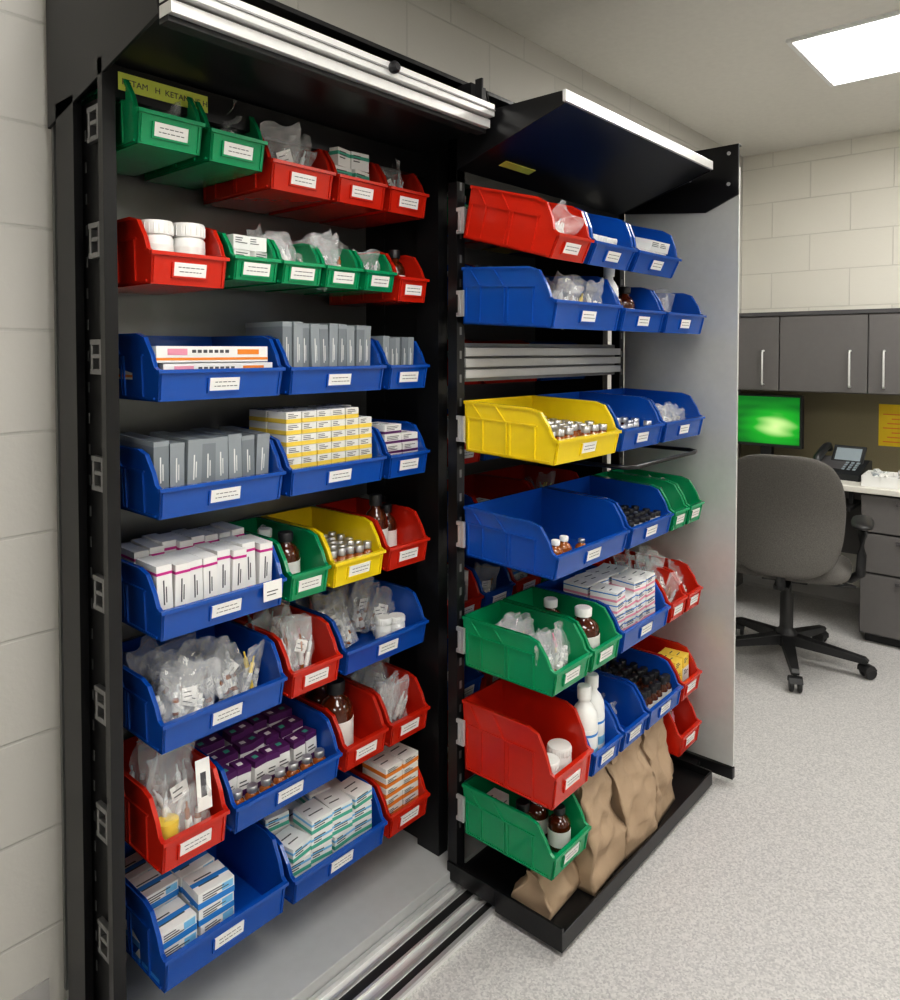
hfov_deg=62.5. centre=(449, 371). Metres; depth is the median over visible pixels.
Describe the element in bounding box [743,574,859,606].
baseboard
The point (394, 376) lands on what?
storage bin
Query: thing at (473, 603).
storage bin
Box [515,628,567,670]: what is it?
bagged ampoules
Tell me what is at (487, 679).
storage bin
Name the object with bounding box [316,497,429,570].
storage bin
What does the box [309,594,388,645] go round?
bagged ampoules
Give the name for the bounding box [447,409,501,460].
storage bin
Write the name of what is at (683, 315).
storage bin
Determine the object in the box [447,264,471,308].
storage bin
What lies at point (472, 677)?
storage bin
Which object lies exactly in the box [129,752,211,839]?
bagged medicine
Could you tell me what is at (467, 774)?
storage bin
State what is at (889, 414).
notice
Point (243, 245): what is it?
cartons
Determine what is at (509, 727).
storage bin
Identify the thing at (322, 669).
storage bin
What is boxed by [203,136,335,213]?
storage bin
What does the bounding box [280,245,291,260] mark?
bagged ampoules
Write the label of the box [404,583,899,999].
floor
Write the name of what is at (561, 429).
vials
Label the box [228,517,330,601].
storage bin
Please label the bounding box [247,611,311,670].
bagged ampoules
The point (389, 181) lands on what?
bagged ampoules
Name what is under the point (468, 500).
storage bin
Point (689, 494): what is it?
storage bin
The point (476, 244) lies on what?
storage bin
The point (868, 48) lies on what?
ceiling light troffer
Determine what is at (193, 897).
cartons
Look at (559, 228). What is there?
bagged ampoules
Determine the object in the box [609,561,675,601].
bagged ampoules
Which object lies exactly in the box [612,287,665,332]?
storage bin
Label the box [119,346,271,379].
cartons
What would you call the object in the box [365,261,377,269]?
bagged ampoules
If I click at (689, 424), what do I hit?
storage bin
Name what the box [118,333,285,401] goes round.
storage bin
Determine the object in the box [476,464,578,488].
storage bin
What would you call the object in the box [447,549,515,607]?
storage bin
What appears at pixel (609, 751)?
storage bin
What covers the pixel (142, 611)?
storage bin
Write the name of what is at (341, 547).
vials
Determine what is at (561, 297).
bagged ampoules
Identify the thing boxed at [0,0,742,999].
wall
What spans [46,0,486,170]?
hood
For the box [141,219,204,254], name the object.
jars
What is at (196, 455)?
cartons
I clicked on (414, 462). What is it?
storage bin
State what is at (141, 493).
storage bin
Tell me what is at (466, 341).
storage bin
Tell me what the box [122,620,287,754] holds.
storage bin
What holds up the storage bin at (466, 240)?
in the storage cabinet at (548, 266)
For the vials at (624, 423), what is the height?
0.072 m
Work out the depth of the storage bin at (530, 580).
2.25 m
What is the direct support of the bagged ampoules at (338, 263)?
in the storage bin at (344, 277)
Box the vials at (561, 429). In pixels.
[545,416,606,439]
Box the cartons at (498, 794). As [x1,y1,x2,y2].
[486,788,508,804]
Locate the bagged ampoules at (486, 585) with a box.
[477,573,492,591]
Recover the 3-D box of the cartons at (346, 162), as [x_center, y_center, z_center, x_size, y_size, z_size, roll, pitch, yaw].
[-0.250,-0.452,1.746,0.067,0.126,0.118,1,2,41]
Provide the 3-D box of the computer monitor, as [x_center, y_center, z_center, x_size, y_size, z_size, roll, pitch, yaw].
[1.736,0.325,4.070,0.380,0.400,0.180,1,2,41]
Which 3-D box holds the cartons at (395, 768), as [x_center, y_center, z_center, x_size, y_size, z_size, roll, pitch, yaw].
[-0.154,1.069,1.921,0.090,0.156,0.121,1,2,41]
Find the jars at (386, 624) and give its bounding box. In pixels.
[375,612,404,638]
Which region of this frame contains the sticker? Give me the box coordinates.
[263,578,281,601]
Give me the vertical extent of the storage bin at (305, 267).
0.100 m
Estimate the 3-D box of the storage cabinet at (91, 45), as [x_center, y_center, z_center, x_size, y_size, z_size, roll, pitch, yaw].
[-0.348,0.269,1.675,0.460,2.130,0.870,1,2,41]
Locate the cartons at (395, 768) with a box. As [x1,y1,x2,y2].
[362,742,417,814]
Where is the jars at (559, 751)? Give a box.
[547,738,571,774]
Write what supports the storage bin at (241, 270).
in the storage cabinet at (91, 45)
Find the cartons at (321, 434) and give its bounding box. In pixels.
[249,403,371,468]
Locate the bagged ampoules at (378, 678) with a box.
[355,667,406,722]
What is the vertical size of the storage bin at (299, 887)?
0.127 m
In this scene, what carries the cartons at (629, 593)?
in the storage bin at (639, 631)
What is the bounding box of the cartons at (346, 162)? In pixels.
[329,147,368,179]
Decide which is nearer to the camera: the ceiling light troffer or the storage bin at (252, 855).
the storage bin at (252, 855)
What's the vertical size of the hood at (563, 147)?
0.136 m
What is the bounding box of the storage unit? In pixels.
[447,89,740,952]
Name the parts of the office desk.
panel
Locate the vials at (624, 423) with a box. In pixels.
[617,417,651,428]
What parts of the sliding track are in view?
rail, floor rail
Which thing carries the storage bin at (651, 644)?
on the storage unit
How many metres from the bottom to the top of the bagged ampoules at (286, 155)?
0.174 m
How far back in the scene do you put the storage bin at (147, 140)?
1.37 m
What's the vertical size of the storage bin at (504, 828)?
0.127 m
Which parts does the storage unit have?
panel, frame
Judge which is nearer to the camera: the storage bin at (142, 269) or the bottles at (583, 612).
the storage bin at (142, 269)
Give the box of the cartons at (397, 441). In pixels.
[371,422,417,454]
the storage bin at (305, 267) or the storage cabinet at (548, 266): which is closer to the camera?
the storage bin at (305, 267)
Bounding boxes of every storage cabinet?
[46,0,486,999]
[447,90,607,862]
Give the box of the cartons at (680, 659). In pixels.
[658,647,688,681]
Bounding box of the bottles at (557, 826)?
[516,798,570,852]
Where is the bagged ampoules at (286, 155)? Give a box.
[270,143,305,164]
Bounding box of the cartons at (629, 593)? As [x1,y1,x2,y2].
[563,563,654,630]
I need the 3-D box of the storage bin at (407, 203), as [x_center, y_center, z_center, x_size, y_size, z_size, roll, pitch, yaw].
[-0.202,-0.453,1.916,0.282,0.127,0.138,1,2,41]
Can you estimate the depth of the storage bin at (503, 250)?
2.48 m
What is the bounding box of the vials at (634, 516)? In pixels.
[618,503,660,526]
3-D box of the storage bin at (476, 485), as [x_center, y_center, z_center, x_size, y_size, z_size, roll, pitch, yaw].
[0.093,0.411,2.287,0.268,0.127,0.278,1,2,41]
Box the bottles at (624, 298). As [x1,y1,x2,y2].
[603,267,634,308]
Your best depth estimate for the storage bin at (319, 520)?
1.81 m
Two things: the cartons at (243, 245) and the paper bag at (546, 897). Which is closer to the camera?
the cartons at (243, 245)
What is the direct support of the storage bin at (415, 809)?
in the storage cabinet at (91, 45)
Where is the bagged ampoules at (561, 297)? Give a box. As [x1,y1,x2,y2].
[553,289,599,302]
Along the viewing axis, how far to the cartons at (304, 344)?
1.68 m
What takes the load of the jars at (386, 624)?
in the storage bin at (364, 650)
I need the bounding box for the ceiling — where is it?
[457,0,899,156]
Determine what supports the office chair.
on the floor
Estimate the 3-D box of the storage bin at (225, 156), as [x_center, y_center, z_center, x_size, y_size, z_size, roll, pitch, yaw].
[-0.519,-0.473,1.553,0.282,0.127,0.131,1,2,41]
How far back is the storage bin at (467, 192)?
2.09 m
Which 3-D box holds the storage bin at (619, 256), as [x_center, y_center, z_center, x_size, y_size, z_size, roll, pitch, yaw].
[0.312,-0.358,1.925,0.281,0.194,0.212,1,2,41]
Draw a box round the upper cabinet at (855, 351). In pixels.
[738,308,899,394]
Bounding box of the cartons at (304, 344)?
[245,321,370,366]
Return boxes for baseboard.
[12,978,49,999]
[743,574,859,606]
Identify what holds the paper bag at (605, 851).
on the storage unit
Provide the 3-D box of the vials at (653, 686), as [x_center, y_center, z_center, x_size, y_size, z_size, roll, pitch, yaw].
[0.529,0.949,2.221,0.216,0.092,0.193,1,2,41]
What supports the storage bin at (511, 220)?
on the storage unit
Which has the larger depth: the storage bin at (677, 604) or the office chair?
the office chair
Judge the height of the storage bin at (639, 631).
0.127 m
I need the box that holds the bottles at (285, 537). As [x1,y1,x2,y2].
[257,527,299,573]
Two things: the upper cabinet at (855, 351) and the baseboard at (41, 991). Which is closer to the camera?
the baseboard at (41, 991)
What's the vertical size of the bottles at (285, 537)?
0.125 m
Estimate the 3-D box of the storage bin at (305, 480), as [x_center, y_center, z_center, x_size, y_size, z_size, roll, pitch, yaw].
[-0.349,0.199,1.766,0.282,0.127,0.285,1,2,41]
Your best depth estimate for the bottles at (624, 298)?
2.05 m
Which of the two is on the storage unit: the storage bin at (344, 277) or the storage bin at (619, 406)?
the storage bin at (619, 406)
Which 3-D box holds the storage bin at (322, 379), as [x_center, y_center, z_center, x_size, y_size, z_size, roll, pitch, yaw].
[-0.349,-0.019,1.760,0.282,0.127,0.285,1,2,41]
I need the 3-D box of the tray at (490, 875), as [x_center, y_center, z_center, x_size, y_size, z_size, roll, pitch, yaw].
[0.410,1.280,2.122,0.347,0.055,0.874,1,2,41]
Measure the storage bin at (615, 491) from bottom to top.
0.138 m
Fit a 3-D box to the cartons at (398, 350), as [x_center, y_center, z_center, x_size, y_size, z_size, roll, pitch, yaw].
[-0.183,-0.027,1.913,0.150,0.132,0.113,1,2,41]
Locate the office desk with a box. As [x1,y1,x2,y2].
[736,480,899,647]
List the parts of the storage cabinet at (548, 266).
panel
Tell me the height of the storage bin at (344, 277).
0.100 m
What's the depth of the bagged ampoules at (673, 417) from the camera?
2.28 m
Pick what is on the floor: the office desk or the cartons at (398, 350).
the office desk
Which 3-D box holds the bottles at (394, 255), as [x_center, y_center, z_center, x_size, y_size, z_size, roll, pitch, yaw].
[-0.176,-0.245,1.920,0.147,0.130,0.057,1,2,41]
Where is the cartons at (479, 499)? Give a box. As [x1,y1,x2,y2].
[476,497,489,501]
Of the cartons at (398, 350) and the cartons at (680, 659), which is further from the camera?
the cartons at (680, 659)
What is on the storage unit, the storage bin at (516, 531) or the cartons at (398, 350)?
the storage bin at (516, 531)
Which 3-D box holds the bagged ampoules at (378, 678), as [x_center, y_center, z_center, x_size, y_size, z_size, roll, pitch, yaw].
[-0.195,0.825,1.938,0.137,0.197,0.190,-1,2,-25]
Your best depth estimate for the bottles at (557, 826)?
1.81 m
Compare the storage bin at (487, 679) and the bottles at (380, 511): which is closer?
the bottles at (380, 511)
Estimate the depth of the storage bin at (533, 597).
1.95 m
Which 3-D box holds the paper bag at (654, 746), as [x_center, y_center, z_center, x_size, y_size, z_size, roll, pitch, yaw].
[0.580,1.149,2.197,0.139,0.268,0.159,1,2,35]
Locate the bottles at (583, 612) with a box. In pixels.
[543,596,599,648]
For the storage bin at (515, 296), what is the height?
0.156 m
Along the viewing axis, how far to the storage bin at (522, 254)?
2.61 m
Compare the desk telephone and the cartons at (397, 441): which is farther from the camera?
the desk telephone
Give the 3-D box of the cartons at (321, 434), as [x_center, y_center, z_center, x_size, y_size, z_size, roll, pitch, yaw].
[-0.324,0.172,1.742,0.142,0.175,0.252,1,2,41]
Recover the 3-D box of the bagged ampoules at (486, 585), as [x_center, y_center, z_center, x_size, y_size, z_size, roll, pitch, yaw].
[0.045,0.626,2.248,0.087,0.134,0.226,-2,2,-44]
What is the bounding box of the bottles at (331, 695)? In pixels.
[304,676,353,745]
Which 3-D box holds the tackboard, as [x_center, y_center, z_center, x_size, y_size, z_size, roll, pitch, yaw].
[2.662,0.328,3.579,2.480,0.415,0.018,1,2,41]
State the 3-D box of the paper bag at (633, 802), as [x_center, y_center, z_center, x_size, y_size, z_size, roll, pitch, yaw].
[0.476,1.152,2.059,0.181,0.272,0.150,-2,2,-44]
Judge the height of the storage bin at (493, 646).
0.127 m
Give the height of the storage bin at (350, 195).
0.127 m
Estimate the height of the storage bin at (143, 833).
0.140 m
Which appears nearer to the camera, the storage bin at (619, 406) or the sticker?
the sticker
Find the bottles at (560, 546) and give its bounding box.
[551,535,585,554]
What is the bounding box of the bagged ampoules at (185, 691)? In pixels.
[144,644,258,717]
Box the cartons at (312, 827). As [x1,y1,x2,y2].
[258,776,371,877]
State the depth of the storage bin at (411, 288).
1.87 m
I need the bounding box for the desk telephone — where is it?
[813,442,871,481]
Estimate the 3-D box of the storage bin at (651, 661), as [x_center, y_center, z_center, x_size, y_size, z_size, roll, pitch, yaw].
[0.522,0.935,2.227,0.282,0.127,0.216,1,2,41]
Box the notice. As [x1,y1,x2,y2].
[878,404,899,446]
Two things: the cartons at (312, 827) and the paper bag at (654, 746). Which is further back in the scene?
the paper bag at (654, 746)
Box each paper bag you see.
[511,860,579,919]
[573,764,626,896]
[605,736,657,858]
[640,717,674,823]
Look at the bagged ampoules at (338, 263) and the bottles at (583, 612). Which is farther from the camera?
the bottles at (583, 612)
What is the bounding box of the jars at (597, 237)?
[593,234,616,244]
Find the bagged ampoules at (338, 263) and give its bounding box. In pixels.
[321,252,340,265]
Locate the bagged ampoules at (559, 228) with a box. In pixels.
[555,218,564,232]
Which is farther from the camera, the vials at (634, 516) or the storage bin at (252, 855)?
the vials at (634, 516)
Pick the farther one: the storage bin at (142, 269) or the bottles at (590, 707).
the bottles at (590, 707)
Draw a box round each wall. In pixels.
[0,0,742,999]
[740,131,899,587]
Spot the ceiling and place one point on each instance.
(726, 71)
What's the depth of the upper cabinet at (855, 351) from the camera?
3.79 m
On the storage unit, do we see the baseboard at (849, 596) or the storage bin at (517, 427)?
the storage bin at (517, 427)
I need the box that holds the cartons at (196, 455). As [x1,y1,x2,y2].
[120,426,269,487]
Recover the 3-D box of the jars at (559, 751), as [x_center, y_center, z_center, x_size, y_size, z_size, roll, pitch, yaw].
[0.252,0.961,1.794,0.061,0.090,0.124,1,2,32]
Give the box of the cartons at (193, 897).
[125,851,234,983]
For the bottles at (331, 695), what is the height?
0.175 m
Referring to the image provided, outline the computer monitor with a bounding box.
[738,393,803,454]
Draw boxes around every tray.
[447,755,711,952]
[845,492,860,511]
[861,468,899,489]
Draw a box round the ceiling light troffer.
[786,10,899,86]
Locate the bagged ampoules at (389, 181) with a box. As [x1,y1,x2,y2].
[387,174,403,187]
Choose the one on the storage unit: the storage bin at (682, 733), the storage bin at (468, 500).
the storage bin at (682, 733)
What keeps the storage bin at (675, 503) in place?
on the storage unit
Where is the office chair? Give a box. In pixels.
[735,454,876,692]
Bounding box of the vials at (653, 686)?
[597,657,671,708]
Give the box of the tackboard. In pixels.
[740,390,899,471]
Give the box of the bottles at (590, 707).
[574,672,604,752]
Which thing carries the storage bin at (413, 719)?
in the storage cabinet at (91, 45)
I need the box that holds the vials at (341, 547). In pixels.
[324,531,372,561]
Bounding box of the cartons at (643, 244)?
[635,237,669,255]
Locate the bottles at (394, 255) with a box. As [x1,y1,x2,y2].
[388,250,404,276]
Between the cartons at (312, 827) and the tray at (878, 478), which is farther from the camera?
the tray at (878, 478)
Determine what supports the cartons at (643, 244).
in the storage bin at (643, 262)
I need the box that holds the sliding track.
[159,0,495,999]
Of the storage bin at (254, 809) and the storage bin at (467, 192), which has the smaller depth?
the storage bin at (254, 809)
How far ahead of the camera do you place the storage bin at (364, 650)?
1.93 m
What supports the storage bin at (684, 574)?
on the storage unit
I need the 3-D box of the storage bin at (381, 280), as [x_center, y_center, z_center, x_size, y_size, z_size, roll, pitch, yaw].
[-0.253,-0.243,1.837,0.246,0.100,0.103,1,2,41]
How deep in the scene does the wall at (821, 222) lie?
4.08 m
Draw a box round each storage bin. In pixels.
[81,79,205,176]
[117,217,229,294]
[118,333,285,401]
[120,435,285,519]
[121,533,286,641]
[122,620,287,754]
[124,736,229,874]
[125,821,288,993]
[144,101,267,189]
[188,695,342,833]
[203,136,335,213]
[217,231,280,287]
[224,238,324,291]
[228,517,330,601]
[232,602,342,698]
[241,426,386,496]
[261,506,385,587]
[265,244,363,293]
[266,336,386,394]
[269,150,387,222]
[271,769,387,904]
[281,577,428,675]
[294,680,388,772]
[304,249,396,296]
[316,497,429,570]
[319,164,428,228]
[329,251,429,306]
[338,660,429,746]
[348,745,429,838]
[371,338,429,389]
[371,418,429,478]
[447,189,470,234]
[447,235,473,243]
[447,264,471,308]
[447,339,479,385]
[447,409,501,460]
[447,414,480,466]
[447,474,530,502]
[447,491,473,549]
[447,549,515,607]
[447,562,483,627]
[447,628,499,688]
[447,638,483,709]
[447,710,474,791]
[461,266,622,330]
[462,600,592,696]
[462,679,593,810]
[462,774,591,880]
[463,185,594,263]
[463,395,621,465]
[463,487,629,580]
[465,241,499,248]
[465,545,540,594]
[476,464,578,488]
[482,247,521,253]
[503,586,621,672]
[509,252,542,257]
[535,565,670,653]
[537,391,664,451]
[544,475,673,548]
[555,689,622,776]
[566,671,648,751]
[576,207,637,270]
[581,388,704,442]
[592,471,689,530]
[592,557,687,622]
[594,648,682,729]
[609,469,704,524]
[611,550,702,611]
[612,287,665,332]
[620,219,681,278]
[630,635,701,701]
[646,288,706,333]
[663,697,701,756]
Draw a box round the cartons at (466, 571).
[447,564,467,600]
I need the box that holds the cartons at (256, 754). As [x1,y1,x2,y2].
[191,703,325,804]
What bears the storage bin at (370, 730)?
in the storage cabinet at (91, 45)
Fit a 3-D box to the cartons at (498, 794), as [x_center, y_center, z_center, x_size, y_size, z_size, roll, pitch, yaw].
[0.113,1.119,1.869,0.049,0.100,0.059,1,2,38]
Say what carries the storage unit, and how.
on the floor
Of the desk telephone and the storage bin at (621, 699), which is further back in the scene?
the desk telephone
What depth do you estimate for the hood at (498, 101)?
1.92 m
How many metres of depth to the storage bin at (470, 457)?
2.05 m
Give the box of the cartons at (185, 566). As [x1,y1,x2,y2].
[121,521,272,609]
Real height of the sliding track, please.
2.010 m
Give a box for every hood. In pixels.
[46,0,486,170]
[447,90,514,190]
[448,89,712,214]
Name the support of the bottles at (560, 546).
in the storage bin at (516, 531)
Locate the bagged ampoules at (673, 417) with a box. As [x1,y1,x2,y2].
[661,407,679,421]
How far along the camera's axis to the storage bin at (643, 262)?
2.06 m
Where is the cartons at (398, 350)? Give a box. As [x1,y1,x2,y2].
[371,336,413,364]
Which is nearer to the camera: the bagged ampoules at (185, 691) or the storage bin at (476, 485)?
the bagged ampoules at (185, 691)
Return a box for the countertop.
[841,480,899,496]
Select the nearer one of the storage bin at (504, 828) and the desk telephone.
the storage bin at (504, 828)
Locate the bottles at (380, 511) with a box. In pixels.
[366,493,396,546]
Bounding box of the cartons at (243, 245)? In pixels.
[227,234,266,257]

